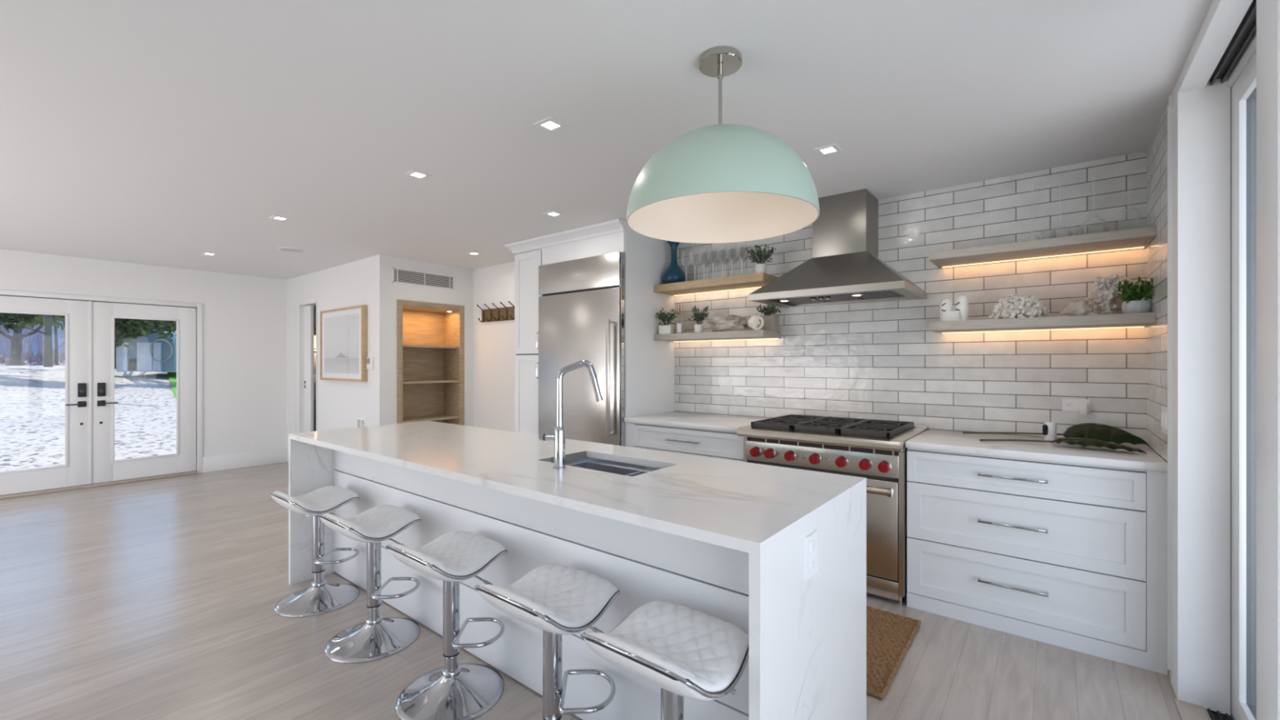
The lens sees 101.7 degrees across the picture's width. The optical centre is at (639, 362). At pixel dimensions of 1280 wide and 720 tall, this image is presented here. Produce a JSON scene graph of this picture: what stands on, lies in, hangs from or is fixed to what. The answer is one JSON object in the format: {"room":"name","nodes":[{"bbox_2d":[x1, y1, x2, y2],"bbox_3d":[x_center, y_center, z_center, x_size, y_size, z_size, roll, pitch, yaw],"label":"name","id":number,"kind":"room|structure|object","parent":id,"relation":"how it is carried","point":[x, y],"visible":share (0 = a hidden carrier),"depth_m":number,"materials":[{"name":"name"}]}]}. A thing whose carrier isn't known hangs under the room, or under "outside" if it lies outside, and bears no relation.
{"room":"kitchen","nodes":[
{"label":"kitchen","id":0,"kind":"room"},
{"bbox_2d":[0,248,286,457],"bbox_3d":[-6.107,0.111,5.644,0.150,2.489,7.550,0,0,38],"label":"wall","id":1,"kind":"structure","parent":0,"point":[244,317],"depth_m":6.56,"materials":[{"name":"white paint"}]},
{"bbox_2d":[0,295,88,495],"bbox_3d":[-6.268,0.326,5.325,0.099,1.991,0.893,0,0,38],"label":"door","id":2,"kind":"structure","parent":1,"relation":"in","point":[75,470],"depth_m":5.56,"materials":[{"name":"white paint"}]},
{"bbox_2d":[88,301,92,484],"bbox_3d":[-5.990,0.325,5.674,0.012,1.993,0.025,0,0,38],"label":"door frame","id":3,"kind":"structure","parent":1,"relation":"attached to","point":[90,303],"depth_m":5.67,"materials":[{"name":"white paint"}]},
{"bbox_2d":[0,294,191,307],"bbox_3d":[-6.040,0.323,5.716,0.015,2.004,1.804,0,0,38],"label":"trim","id":4,"kind":"structure","parent":1,"relation":"attached to","point":[0,295],"depth_m":5.75,"materials":[{"name":"white paint"}]},
{"bbox_2d":[0,471,197,499],"bbox_3d":[-6.038,1.341,5.715,0.210,0.028,1.804,0,0,38],"label":"trim","id":5,"kind":"structure","parent":1,"relation":"attached to","point":[151,477],"depth_m":5.68,"materials":[{"name":"brown wood"}]},
{"bbox_2d":[0,289,202,473],"bbox_3d":[-6.039,0.315,5.716,0.166,2.081,1.904,0,0,38],"label":"trim","id":6,"kind":"structure","parent":1,"relation":"attached to","point":[198,307],"depth_m":6.37,"materials":[{"name":"white paint"}]},
{"bbox_2d":[92,301,195,483],"bbox_3d":[-5.710,0.326,6.027,0.099,1.991,0.893,0,0,38],"label":"door","id":7,"kind":"structure","parent":1,"relation":"in","point":[105,468],"depth_m":5.93,"materials":[{"name":"white paint"}]},
{"bbox_2d":[202,448,287,472],"bbox_3d":[-5.109,1.260,6.769,0.014,0.190,0.902,0,0,38],"label":"baseboard","id":8,"kind":"structure","parent":1,"relation":"attached to","point":[216,463],"depth_m":6.74,"materials":[{"name":"white paint"}]},
{"bbox_2d":[314,306,315,397],"bbox_3d":[-3.317,0.111,7.175,2.317,2.489,1.682,0,0,38],"label":"wall","id":9,"kind":"structure","parent":0,"point":[314,306],"depth_m":7.39,"materials":[{"name":"grey paint"}]},
{"bbox_2d":[314,397,315,431],"bbox_3d":[-4.231,0.900,7.541,0.408,0.810,1.085,0,0,38],"label":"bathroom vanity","id":10,"kind":"object","parent":9,"relation":"attached to","point":[314,397],"visible":0.02,"depth_m":7.03,"materials":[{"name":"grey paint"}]},
{"bbox_2d":[314,326,315,345],"bbox_3d":[-4.540,-0.402,7.323,0.198,0.313,0.136,0,0,38],"label":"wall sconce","id":11,"kind":"object","parent":9,"relation":"attached to","point":[314,326],"visible":0.16,"depth_m":7.25,"materials":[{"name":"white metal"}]},
{"bbox_2d":[286,254,392,462],"bbox_3d":[-3.737,0.111,6.346,2.690,2.489,0.140,0,0,38],"label":"wall","id":12,"kind":"structure","parent":0,"point":[368,282],"depth_m":5.89,"materials":[{"name":"white paint"}]},
{"bbox_2d":[294,297,317,432],"bbox_3d":[-4.289,0.273,6.685,0.710,2.165,0.014,0,0,38],"label":"trim","id":13,"kind":"structure","parent":12,"relation":"attached to","point":[297,304],"depth_m":6.83,"materials":[{"name":"white paint"}]},
{"bbox_2d":[303,305,314,431],"bbox_3d":[-4.445,0.300,6.898,0.520,2.089,0.044,0,0,38],"label":"door","id":14,"kind":"structure","parent":12,"relation":"in","point":[308,311],"depth_m":6.76,"materials":[{"name":"white paint"}]},
{"bbox_2d":[320,305,367,382],"bbox_3d":[-3.400,-0.207,5.951,1.125,0.825,0.057,0,0,38],"label":"framed print","id":15,"kind":"object","parent":12,"relation":"attached to","point":[343,331],"visible":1,"depth_m":5.88,"materials":[{"name":"white paper"}]},
{"bbox_2d":[356,416,366,426],"bbox_3d":[-3.058,0.726,5.712,0.232,0.258,0.008,0,0,38],"label":"air vent","id":16,"kind":"object","parent":12,"relation":"in","point":[361,421],"visible":0.38,"depth_m":5.71,"materials":[{"name":"white plastic"}]},
{"bbox_2d":[366,357,373,368],"bbox_3d":[-2.886,0.006,5.566,0.130,0.127,0.024,0,0,38],"label":"thermostat","id":17,"kind":"object","parent":12,"relation":"attached to","point":[370,361],"visible":1,"depth_m":5.54,"materials":[{"name":"white plastic"}]},
{"bbox_2d":[392,256,473,426],"bbox_3d":[-2.454,0.111,6.120,0.400,2.489,1.102,0,0,38],"label":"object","id":18,"kind":"object","parent":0,"point":[462,294],"visible":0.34,"depth_m":6.06,"materials":[{"name":"white paint"}]},
{"bbox_2d":[392,267,453,289],"bbox_3d":[-2.415,-0.936,5.842,0.008,0.153,0.721,0,0,38],"label":"air vent","id":19,"kind":"object","parent":18,"relation":"attached to","point":[399,276],"visible":1,"depth_m":5.82,"materials":[{"name":"white metal"}]},
{"bbox_2d":[396,299,464,425],"bbox_3d":[-2.496,0.302,6.022,0.371,1.965,0.812,0,0,38],"label":"shelves","id":20,"kind":"object","parent":18,"relation":"attached to","point":[430,336],"visible":0.58,"depth_m":6.19,"materials":[{"name":"brown wood"}]},
{"bbox_2d":[473,262,515,431],"bbox_3d":[-1.434,0.111,5.937,1.427,2.489,0.120,0,0,38],"label":"wall","id":21,"kind":"structure","parent":0,"point":[494,354],"depth_m":6.08,"materials":[{"name":"white paint"}]},
{"bbox_2d":[476,301,514,322],"bbox_3d":[-1.623,-0.581,5.951,0.700,0.206,0.094,0,0,38],"label":"coat rack","id":22,"kind":"object","parent":21,"relation":"attached to","point":[505,313],"visible":0.88,"depth_m":5.97,"materials":[{"name":"brown wood"}]},
{"bbox_2d":[0,462,1211,719],"bbox_3d":[-2.705,1.405,2.944,8.837,0.100,7.550,0,0,38],"label":"floor","id":23,"kind":"structure","parent":0,"point":[154,599],"depth_m":2.50,"materials":[{"name":"brown wood"}]},
{"bbox_2d":[269,485,359,617],"bbox_3d":[-1.839,1.032,2.975,0.422,0.647,0.428,0,0,38],"label":"bar stool","id":24,"kind":"object","parent":23,"relation":"on","point":[322,597],"visible":0.99,"depth_m":2.93,"materials":[{"name":"silver metal"}]},
{"bbox_2d":[318,504,421,662],"bbox_3d":[-1.307,1.032,2.552,0.422,0.647,0.428,0,0,38],"label":"bar stool","id":25,"kind":"object","parent":23,"relation":"on","point":[376,637],"visible":1,"depth_m":2.50,"materials":[{"name":"silver metal"}]},
{"bbox_2d":[385,530,507,719],"bbox_3d":[-0.774,1.032,2.129,0.422,0.647,0.428,0,0,38],"label":"bar stool","id":26,"kind":"object","parent":23,"relation":"on","point":[454,691],"visible":1,"depth_m":2.09,"materials":[{"name":"silver metal"}]},
{"bbox_2d":[514,248,542,435],"bbox_3d":[-0.903,0.155,5.076,0.381,2.400,0.565,0,0,38],"label":"tall cabinet","id":27,"kind":"object","parent":23,"relation":"on","point":[526,264],"visible":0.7,"depth_m":4.91,"materials":[{"name":"white paint"}]},
{"bbox_2d":[474,563,620,719],"bbox_3d":[-0.296,1.032,1.750,0.422,0.647,0.428,0,0,38],"label":"bar stool","id":28,"kind":"object","parent":23,"relation":"on","point":[557,600],"visible":1,"depth_m":1.72,"materials":[{"name":"white leather"}]},
{"bbox_2d":[288,420,866,719],"bbox_3d":[-0.647,0.895,2.587,3.123,0.920,0.922,0,0,38],"label":"kitchen island","id":29,"kind":"object","parent":23,"relation":"on","point":[725,540],"visible":0.79,"depth_m":1.90,"materials":[{"name":"stone"}]},
{"bbox_2d":[288,420,866,555],"bbox_3d":[-0.651,0.450,2.582,3.123,0.030,0.910,0,0,38],"label":"island countertop","id":30,"kind":"structure","parent":29,"relation":"on","point":[751,508],"depth_m":1.94,"materials":[{"name":"stone"}]},
{"bbox_2d":[538,360,603,469],"bbox_3d":[-0.285,0.212,2.146,0.264,0.446,0.054,0,0,5],"label":"faucet","id":31,"kind":"object","parent":30,"relation":"on","point":[558,437],"visible":1,"depth_m":2.14,"materials":[{"name":"silver metal"}]},
{"bbox_2d":[564,457,660,476],"bbox_3d":[-0.147,0.578,2.282,0.608,0.224,0.372,0,0,38],"label":"sink","id":32,"kind":"object","parent":30,"relation":"in","point":[604,465],"visible":0.12,"depth_m":2.47,"materials":[{"name":"silver metal"}]},
{"bbox_2d":[805,528,817,580],"bbox_3d":[0.501,0.558,1.514,0.008,0.125,0.085,0,0,38],"label":"power outlet","id":33,"kind":"object","parent":29,"relation":"attached to","point":[811,540],"visible":1,"depth_m":1.51,"materials":[{"name":"white plastic"}]},
{"bbox_2d":[810,539,815,552],"bbox_3d":[0.503,0.532,1.512,0.002,0.030,0.030,0,0,38],"label":"socket","id":34,"kind":"object","parent":33,"relation":"attached to","point":[812,541],"depth_m":1.51,"materials":[{"name":"grey plastic"}]},
{"bbox_2d":[810,557,815,570],"bbox_3d":[0.503,0.584,1.512,0.002,0.030,0.030,0,0,38],"label":"socket","id":35,"kind":"object","parent":33,"relation":"attached to","point":[812,559],"depth_m":1.51,"materials":[{"name":"grey plastic"}]},
{"bbox_2d":[538,251,625,446],"bbox_3d":[-0.337,0.227,4.681,0.989,2.216,0.785,0,0,38],"label":"refrigerator","id":36,"kind":"object","parent":23,"relation":"on","point":[582,301],"visible":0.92,"depth_m":4.38,"materials":[{"name":"grey metal"}]},
{"bbox_2d":[542,231,674,446],"bbox_3d":[-0.293,0.155,4.727,0.988,2.400,0.697,0,0,38],"label":"refrigerator surround","id":37,"kind":"object","parent":23,"relation":"on","point":[649,362],"visible":0.64,"depth_m":4.38,"materials":[{"name":"white paint"}]},
{"bbox_2d":[504,218,669,253],"bbox_3d":[-0.495,-1.089,4.842,1.446,0.087,0.767,0,0,38],"label":"crown molding","id":38,"kind":"structure","parent":37,"relation":"attached to","point":[618,225],"depth_m":4.47,"materials":[{"name":"white paint"}]},
{"bbox_2d":[580,600,748,719],"bbox_3d":[0.088,1.032,1.446,0.422,0.647,0.428,0,0,38],"label":"bar stool","id":39,"kind":"object","parent":23,"relation":"on","point":[684,651],"visible":0.98,"depth_m":1.39,"materials":[{"name":"white leather"}]},
{"bbox_2d":[626,422,743,462],"bbox_3d":[0.497,0.913,4.087,1.044,0.884,0.717,0,0,38],"label":"base cabinet","id":40,"kind":"object","parent":23,"relation":"on","point":[725,445],"visible":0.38,"depth_m":3.80,"materials":[{"name":"white paint"}]},
{"bbox_2d":[624,411,768,431],"bbox_3d":[0.502,0.453,4.092,1.046,0.035,0.703,0,0,38],"label":"countertop","id":41,"kind":"structure","parent":40,"relation":"on","point":[730,423],"depth_m":3.98,"materials":[{"name":"stone"}]},
{"bbox_2d":[737,413,928,603],"bbox_3d":[1.266,0.872,3.419,0.979,0.966,0.802,0,0,38],"label":"range","id":42,"kind":"object","parent":23,"relation":"on","point":[875,451],"visible":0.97,"depth_m":2.99,"materials":[{"name":"metal"}]},
{"bbox_2d":[737,424,927,451],"bbox_3d":[1.252,0.456,3.402,0.979,0.062,0.754,0,0,38],"label":"cooktop","id":43,"kind":"object","parent":42,"relation":"in","point":[895,442],"depth_m":3.11,"materials":[{"name":"metal"}]},
{"bbox_2d":[866,605,920,699],"bbox_3d":[0.735,1.345,2.773,1.233,0.023,0.798,0,0,38],"label":"jute rug","id":44,"kind":"object","parent":23,"relation":"on","point":[889,635],"visible":0.14,"depth_m":2.48,"materials":[{"name":"brown wicker"}]},
{"bbox_2d":[906,448,1167,675],"bbox_3d":[2.084,0.913,2.827,1.027,0.884,0.717,0,0,38],"label":"base cabinet","id":45,"kind":"object","parent":23,"relation":"on","point":[1072,556],"visible":1,"depth_m":2.52,"materials":[{"name":"white paint"}]},
{"bbox_2d":[905,428,1167,471],"bbox_3d":[2.088,0.453,2.833,1.029,0.035,0.703,0,0,38],"label":"countertop","id":46,"kind":"structure","parent":45,"relation":"on","point":[952,441],"depth_m":2.64,"materials":[{"name":"stone"}]},
{"bbox_2d":[1042,422,1057,440],"bbox_3d":[2.260,0.381,2.871,0.059,0.106,0.055,0,0,2],"label":"smart device","id":47,"kind":"object","parent":46,"relation":"on","point":[1049,428],"visible":0.83,"depth_m":2.85,"materials":[{"name":"white plastic"}]},
{"bbox_2d":[962,422,1149,446],"bbox_3d":[2.272,0.377,2.907,0.806,0.109,0.251,0,0,38],"label":"palm leaf","id":48,"kind":"object","parent":46,"relation":"on","point":[1101,432],"visible":0.99,"depth_m":2.72,"materials":[{"name":"green plant"}]},
{"bbox_2d":[979,437,1146,454],"bbox_3d":[2.184,0.409,2.732,0.666,0.047,0.190,0,0,38],"label":"palm leaf","id":49,"kind":"object","parent":46,"relation":"on","point":[1072,441],"visible":1,"depth_m":2.62,"materials":[{"name":"green plant"}]},
{"bbox_2d":[1207,707,1232,719],"bbox_3d":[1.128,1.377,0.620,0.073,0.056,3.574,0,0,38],"label":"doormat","id":50,"kind":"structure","parent":23,"relation":"on","point":[1214,716],"depth_m":2.00,"materials":[{"name":"black rubber"}]},
{"bbox_2d":[0,0,1213,279],"bbox_3d":[-2.599,-1.209,2.892,9.167,0.150,7.700,0,0,38],"label":"ceiling","id":51,"kind":"structure","parent":0,"point":[165,133],"depth_m":2.31,"materials":[{"name":"white paint"}]},
{"bbox_2d":[201,252,217,255],"bbox_3d":[-4.479,-1.132,5.418,0.112,0.004,0.112,0,0,38],"label":"recessed light","id":52,"kind":"object","parent":51,"relation":"in","point":[204,253],"visible":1,"depth_m":5.43,"materials":[{"name":"white"}]},
{"bbox_2d":[269,215,290,221],"bbox_3d":[-2.821,-1.132,4.082,0.112,0.004,0.112,0,0,38],"label":"recessed light","id":53,"kind":"object","parent":51,"relation":"in","point":[275,217],"visible":1,"depth_m":4.08,"materials":[{"name":"white"}]},
{"bbox_2d":[277,247,305,253],"bbox_3d":[-3.496,-1.131,5.229,0.230,0.007,0.230,0,0,38],"label":"ceiling speaker","id":54,"kind":"object","parent":51,"relation":"attached to","point":[284,249],"visible":1,"depth_m":5.22,"materials":[{"name":"white"}]},
{"bbox_2d":[280,248,303,252],"bbox_3d":[-3.496,-1.129,5.229,0.210,0.004,0.210,0,0,38],"label":"grille","id":55,"kind":"object","parent":54,"relation":"attached to","point":[290,250],"depth_m":5.22,"materials":[{"name":"grey metal"}]},
{"bbox_2d":[404,169,431,179],"bbox_3d":[-1.337,-1.132,3.138,0.112,0.004,0.112,0,0,38],"label":"recessed light","id":56,"kind":"object","parent":51,"relation":"in","point":[415,174],"visible":1,"depth_m":3.14,"materials":[{"name":"white"}]},
{"bbox_2d":[466,251,481,255],"bbox_3d":[-1.719,-1.132,5.398,0.112,0.004,0.112,0,0,38],"label":"recessed light","id":57,"kind":"object","parent":51,"relation":"in","point":[472,252],"visible":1,"depth_m":5.39,"materials":[{"name":"white"}]},
{"bbox_2d":[533,116,567,133],"bbox_3d":[-0.426,-1.132,2.481,0.112,0.004,0.112,0,0,38],"label":"recessed light","id":58,"kind":"object","parent":51,"relation":"in","point":[549,124],"visible":1,"depth_m":2.48,"materials":[{"name":"white plastic"}]},
{"bbox_2d":[542,210,564,217],"bbox_3d":[-0.657,-1.132,3.963,0.112,0.004,0.112,0,0,38],"label":"recessed light","id":59,"kind":"object","parent":51,"relation":"in","point":[553,213],"visible":1,"depth_m":3.96,"materials":[{"name":"white"}]},
{"bbox_2d":[626,45,819,243],"bbox_3d":[0.299,-0.829,1.941,0.700,0.609,0.700,0,0,38],"label":"pendant lamp","id":60,"kind":"object","parent":51,"relation":"hanging from","point":[720,183],"visible":1,"depth_m":1.76,"materials":[{"name":"green metal"}]},
{"bbox_2d":[813,143,842,156],"bbox_3d":[1.002,-1.132,2.774,0.112,0.004,0.112,0,0,38],"label":"recessed light","id":61,"kind":"object","parent":51,"relation":"in","point":[832,148],"visible":1,"depth_m":2.77,"materials":[{"name":"white"}]},
{"bbox_2d":[674,151,1146,441],"bbox_3d":[0.990,0.111,4.231,4.491,2.489,0.120,0,0,38],"label":"wall","id":62,"kind":"structure","parent":0,"point":[882,361],"depth_m":3.34,"materials":[{"name":"tile"}]},
{"bbox_2d":[653,272,777,296],"bbox_3d":[0.608,-0.630,4.257,1.006,0.065,0.313,0,0,38],"label":"floating shelf","id":63,"kind":"object","parent":62,"relation":"attached to","point":[758,280],"visible":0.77,"depth_m":4.14,"materials":[{"name":"brown wood"}]},
{"bbox_2d":[662,240,685,284],"bbox_3d":[0.293,-0.855,4.491,0.204,0.382,0.204,0,0,38],"label":"bottle vase","id":64,"kind":"object","parent":63,"relation":"on","point":[673,273],"visible":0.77,"depth_m":4.43,"materials":[{"name":"blue ceramic"}]},
{"bbox_2d":[744,243,776,273],"bbox_3d":[0.901,-0.779,3.928,0.240,0.232,0.154,0,0,38],"label":"potted plant","id":65,"kind":"object","parent":63,"relation":"on","point":[762,267],"visible":0.97,"depth_m":3.90,"materials":[{"name":"green plant"}]},
{"bbox_2d":[653,329,780,342],"bbox_3d":[0.608,-0.214,4.257,1.006,0.057,0.313,0,0,38],"label":"floating shelf","id":66,"kind":"object","parent":62,"relation":"attached to","point":[752,334],"visible":1,"depth_m":4.09,"materials":[{"name":"brown wood"}]},
{"bbox_2d":[655,306,679,333],"bbox_3d":[0.232,-0.362,4.440,0.175,0.236,0.219,0,0,38],"label":"potted plant","id":67,"kind":"object","parent":66,"relation":"on","point":[664,328],"visible":1,"depth_m":4.40,"materials":[{"name":"green plant"}]},
{"bbox_2d":[676,302,684,333],"bbox_3d":[0.342,-0.376,4.425,0.072,0.265,0.058,0,0,38],"label":"reed diffuser","id":68,"kind":"object","parent":66,"relation":"on","point":[680,329],"visible":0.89,"depth_m":4.41,"materials":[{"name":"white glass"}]},
{"bbox_2d":[687,305,709,332],"bbox_3d":[0.491,-0.358,4.282,0.164,0.230,0.168,0,0,-16],"label":"potted plant","id":69,"kind":"object","parent":66,"relation":"on","point":[698,317],"visible":0.98,"depth_m":4.26,"materials":[{"name":"green plant"}]},
{"bbox_2d":[706,315,747,331],"bbox_3d":[0.691,-0.311,4.127,0.340,0.134,0.175,0,0,38],"label":"driftwood","id":70,"kind":"object","parent":66,"relation":"on","point":[729,322],"visible":0.94,"depth_m":4.07,"materials":[{"name":"beige wood"}]},
{"bbox_2d":[747,314,764,329],"bbox_3d":[0.883,-0.305,3.937,0.124,0.121,0.116,0,0,24],"label":"conch shell","id":71,"kind":"object","parent":66,"relation":"on","point":[755,322],"visible":0.99,"depth_m":3.90,"materials":[{"name":"beige"}]},
{"bbox_2d":[755,304,781,331],"bbox_3d":[0.991,-0.354,4.024,0.188,0.221,0.186,0,0,-13],"label":"potted plant","id":72,"kind":"object","parent":66,"relation":"on","point":[771,322],"visible":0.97,"depth_m":3.98,"materials":[{"name":"green plant"}]},
{"bbox_2d":[720,385,733,394],"bbox_3d":[0.723,0.228,4.361,0.125,0.075,0.008,0,0,38],"label":"power outlet","id":73,"kind":"object","parent":62,"relation":"attached to","point":[724,389],"visible":1,"depth_m":4.36,"materials":[{"name":"white plastic"}]},
{"bbox_2d":[748,188,926,308],"bbox_3d":[1.314,-0.770,3.478,0.958,0.726,0.655,0,0,38],"label":"range hood","id":74,"kind":"object","parent":62,"relation":"attached to","point":[845,267],"visible":1,"depth_m":3.43,"materials":[{"name":"metal"}]},
{"bbox_2d":[928,226,1155,267],"bbox_3d":[2.223,-0.638,2.959,0.975,0.050,0.339,0,0,38],"label":"floating shelf","id":75,"kind":"object","parent":62,"relation":"attached to","point":[1139,237],"visible":1,"depth_m":2.85,"materials":[{"name":"brown wood"}]},
{"bbox_2d":[928,312,1155,333],"bbox_3d":[2.223,-0.217,2.959,0.975,0.056,0.339,0,0,38],"label":"floating shelf","id":76,"kind":"object","parent":62,"relation":"attached to","point":[1138,319],"visible":1,"depth_m":2.83,"materials":[{"name":"brown wood"}]},
{"bbox_2d":[939,294,968,321],"bbox_3d":[1.903,-0.328,3.160,0.150,0.165,0.095,0,0,38],"label":"ornament","id":77,"kind":"object","parent":76,"relation":"on","point":[946,313],"visible":0.81,"depth_m":3.13,"materials":[{"name":"white ceramic"}]},
{"bbox_2d":[988,292,1050,319],"bbox_3d":[2.154,-0.324,2.969,0.258,0.156,0.230,0,0,11],"label":"coral","id":78,"kind":"object","parent":76,"relation":"on","point":[1017,306],"visible":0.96,"depth_m":2.91},
{"bbox_2d":[1059,295,1097,315],"bbox_3d":[2.368,-0.304,2.806,0.165,0.117,0.098,0,0,38],"label":"shell","id":79,"kind":"object","parent":76,"relation":"on","point":[1082,307],"visible":0.91,"depth_m":2.78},
{"bbox_2d":[1087,273,1131,314],"bbox_3d":[2.526,-0.359,2.806,0.131,0.227,0.174,0,0,-38],"label":"coral","id":80,"kind":"object","parent":76,"relation":"on","point":[1104,295],"visible":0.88,"depth_m":2.79},
{"bbox_2d":[1114,275,1154,313],"bbox_3d":[2.538,-0.342,2.668,0.171,0.192,0.158,0,0,38],"label":"potted plant","id":81,"kind":"object","parent":76,"relation":"on","point":[1131,295],"visible":0.95,"depth_m":2.63,"materials":[{"name":"green plant"}]},
{"bbox_2d":[1062,398,1090,412],"bbox_3d":[2.483,0.243,2.964,0.125,0.075,0.008,0,0,38],"label":"power outlet","id":82,"kind":"object","parent":62,"relation":"attached to","point":[1068,404],"visible":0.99,"depth_m":2.97,"materials":[{"name":"white plastic"}]},
{"bbox_2d":[1066,402,1073,408],"bbox_3d":[2.461,0.243,2.978,0.030,0.030,0.002,0,0,38],"label":"socket","id":83,"kind":"object","parent":82,"relation":"attached to","point":[1069,405],"depth_m":2.98,"materials":[{"name":"grey plastic"}]},
{"bbox_2d":[1080,403,1087,415],"bbox_3d":[2.494,0.260,2.927,0.032,0.066,0.036,0,0,38],"label":"plug adapter","id":84,"kind":"object","parent":82,"relation":"attached to","point":[1083,406],"visible":1,"depth_m":2.91,"materials":[{"name":"white plastic"}]},
{"bbox_2d":[1146,100,1171,682],"bbox_3d":[2.566,0.111,2.493,0.140,2.489,0.844,0,0,38],"label":"wall","id":85,"kind":"structure","parent":0,"point":[1157,150],"depth_m":2.48,"materials":[{"name":"paint"}]},
{"bbox_2d":[1160,405,1167,435],"bbox_3d":[2.319,0.255,2.302,0.010,0.120,0.160,0,0,38],"label":"light switch","id":86,"kind":"object","parent":85,"relation":"attached to","point":[1164,409],"visible":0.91,"depth_m":2.29,"materials":[{"name":"white plastic"}]},
{"bbox_2d":[1167,94,1171,670],"bbox_3d":[2.241,0.081,2.203,0.014,2.428,0.022,0,0,38],"label":"trim","id":87,"kind":"structure","parent":85,"relation":"attached to","point":[1169,107],"depth_m":2.20,"materials":[{"name":"white paint"}]},
{"bbox_2d":[1171,0,1256,715],"bbox_3d":[0.397,0.111,-0.330,0.250,2.489,6.276,0,0,38],"label":"door frame","id":88,"kind":"structure","parent":85,"relation":"attached to","point":[1201,111],"depth_m":2.04,"materials":[{"name":"white paint"}]},
{"bbox_2d":[1219,87,1234,719],"bbox_3d":[3.922,-0.095,0.894,3.966,3.100,0.324,0,0,38],"label":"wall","id":89,"kind":"structure","parent":0,"point":[1231,715],"depth_m":2.00,"materials":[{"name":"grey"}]},
{"bbox_2d":[1173,698,1208,719],"bbox_3d":[1.067,1.377,0.668,0.079,0.056,3.574,0,0,38],"label":"trim","id":90,"kind":"structure","parent":89,"relation":"attached to","point":[1187,711],"depth_m":2.02,"materials":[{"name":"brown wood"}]},
{"bbox_2d":[1208,0,1256,85],"bbox_3d":[1.127,-1.097,0.621,0.053,0.033,3.574,0,0,38],"label":"trim","id":91,"kind":"structure","parent":89,"relation":"attached to","point":[1247,26],"depth_m":1.79,"materials":[{"name":"grey metal"}]},
{"bbox_2d":[1231,51,1256,719],"bbox_3d":[1.843,0.147,1.425,0.045,2.395,1.424,0,0,38],"label":"door","id":92,"kind":"structure","parent":89,"relation":"in","point":[1243,92],"depth_m":1.91,"materials":[{"name":"white paint"}]},
{"bbox_2d":[1256,0,1279,719],"bbox_3d":[1.153,0.133,0.766,0.045,2.420,1.394,0,0,38],"label":"door","id":93,"kind":"structure","parent":89,"relation":"in","point":[1268,11],"depth_m":1.25,"materials":[{"name":"white paint"}]},
{"label":"outside","id":94,"kind":"structure","parent":0,"visible":0},
{"bbox_2d":[0,360,65,366],"bbox_3d":[-43.477,-0.065,34.496,49.000,0.400,80.000,0,0,38],"label":"field","id":95,"kind":"structure","parent":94,"point":[3,364],"depth_m":21.76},
{"bbox_2d":[0,320,65,364],"bbox_3d":[-32.059,-2.394,28.381,11.671,5.697,25.837,0,0,38],"label":"thicket","id":96,"kind":"object","parent":95,"relation":"on","point":[40,339],"visible":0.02,"depth_m":26.06,"materials":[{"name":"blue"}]},
{"bbox_2d":[0,348,65,364],"bbox_3d":[-26.562,-0.019,22.416,2.669,1.372,21.122,0,0,38],"label":"brush","id":97,"kind":"object","parent":95,"relation":"on","point":[28,356],"visible":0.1,"depth_m":22.48,"materials":[{"name":"grey plant"}]},
{"bbox_2d":[53,320,65,364],"bbox_3d":[-25.250,-2.043,23.285,0.778,4.502,1.181,0,0,28],"label":"bare tree","id":98,"kind":"object","parent":95,"relation":"on","point":[56,356],"visible":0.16,"depth_m":22.96,"materials":[{"name":"grey plant"}]},
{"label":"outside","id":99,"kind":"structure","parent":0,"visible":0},
{"bbox_2d":[0,320,65,360],"bbox_3d":[-52.349,-3.217,46.642,8.000,9.143,128.000,0,0,38],"label":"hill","id":100,"kind":"structure","parent":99,"point":[34,352],"depth_m":43.34,"materials":[{"name":"blue"}]},
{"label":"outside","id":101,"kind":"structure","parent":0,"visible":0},
{"bbox_2d":[0,365,176,471],"bbox_3d":[-17.599,0.795,9.496,22.623,1.320,25.000,0,0,38],"label":"snowy ground","id":102,"kind":"structure","parent":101,"point":[33,398],"depth_m":10.46,"materials":[{"name":"white snow"}]},
{"bbox_2d":[0,322,44,365],"bbox_3d":[-22.982,-1.829,18.339,1.989,3.859,3.635,0,0,24],"label":"bare tree","id":103,"kind":"object","parent":102,"relation":"on","point":[16,340],"visible":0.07,"depth_m":18.94,"materials":[{"name":"grey plant"}]},
{"bbox_2d":[0,315,53,367],"bbox_3d":[-14.433,-2.147,12.352,0.920,4.502,1.969,0,0,38],"label":"bare tree","id":104,"kind":"object","parent":102,"relation":"on","point":[48,353],"visible":0.23,"depth_m":12.45,"materials":[{"name":"grey plant"}]},
{"bbox_2d":[0,312,65,334],"bbox_3d":[-19.610,-2.609,15.523,7.054,5.500,2.081,0,0,12],"label":"evergreen tree","id":105,"kind":"object","parent":102,"relation":"on","point":[25,320],"visible":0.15,"depth_m":14.86,"materials":[{"name":"green plant"}]},
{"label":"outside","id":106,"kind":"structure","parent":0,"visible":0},
{"bbox_2d":[167,371,176,398],"bbox_3d":[-13.837,0.615,19.162,14.500,0.940,7.180,0,0,38],"label":"verge","id":107,"kind":"structure","parent":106,"point":[171,375],"depth_m":17.26,"materials":[{"name":"green plant"}]},
{"bbox_2d":[114,318,176,368],"bbox_3d":[-17.536,-2.329,18.656,9.641,5.935,2.968,0,0,45],"label":"evergreen tree","id":108,"kind":"object","parent":107,"relation":"on","point":[125,329],"visible":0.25,"depth_m":15.82,"materials":[{"name":"green plant"}]},
{"bbox_2d":[115,329,176,371],"bbox_3d":[-17.092,-0.432,18.962,1.979,1.470,2.075,0,0,0],"label":"garden shed","id":109,"kind":"object","parent":107,"relation":"on","point":[148,353],"visible":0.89,"depth_m":17.97,"materials":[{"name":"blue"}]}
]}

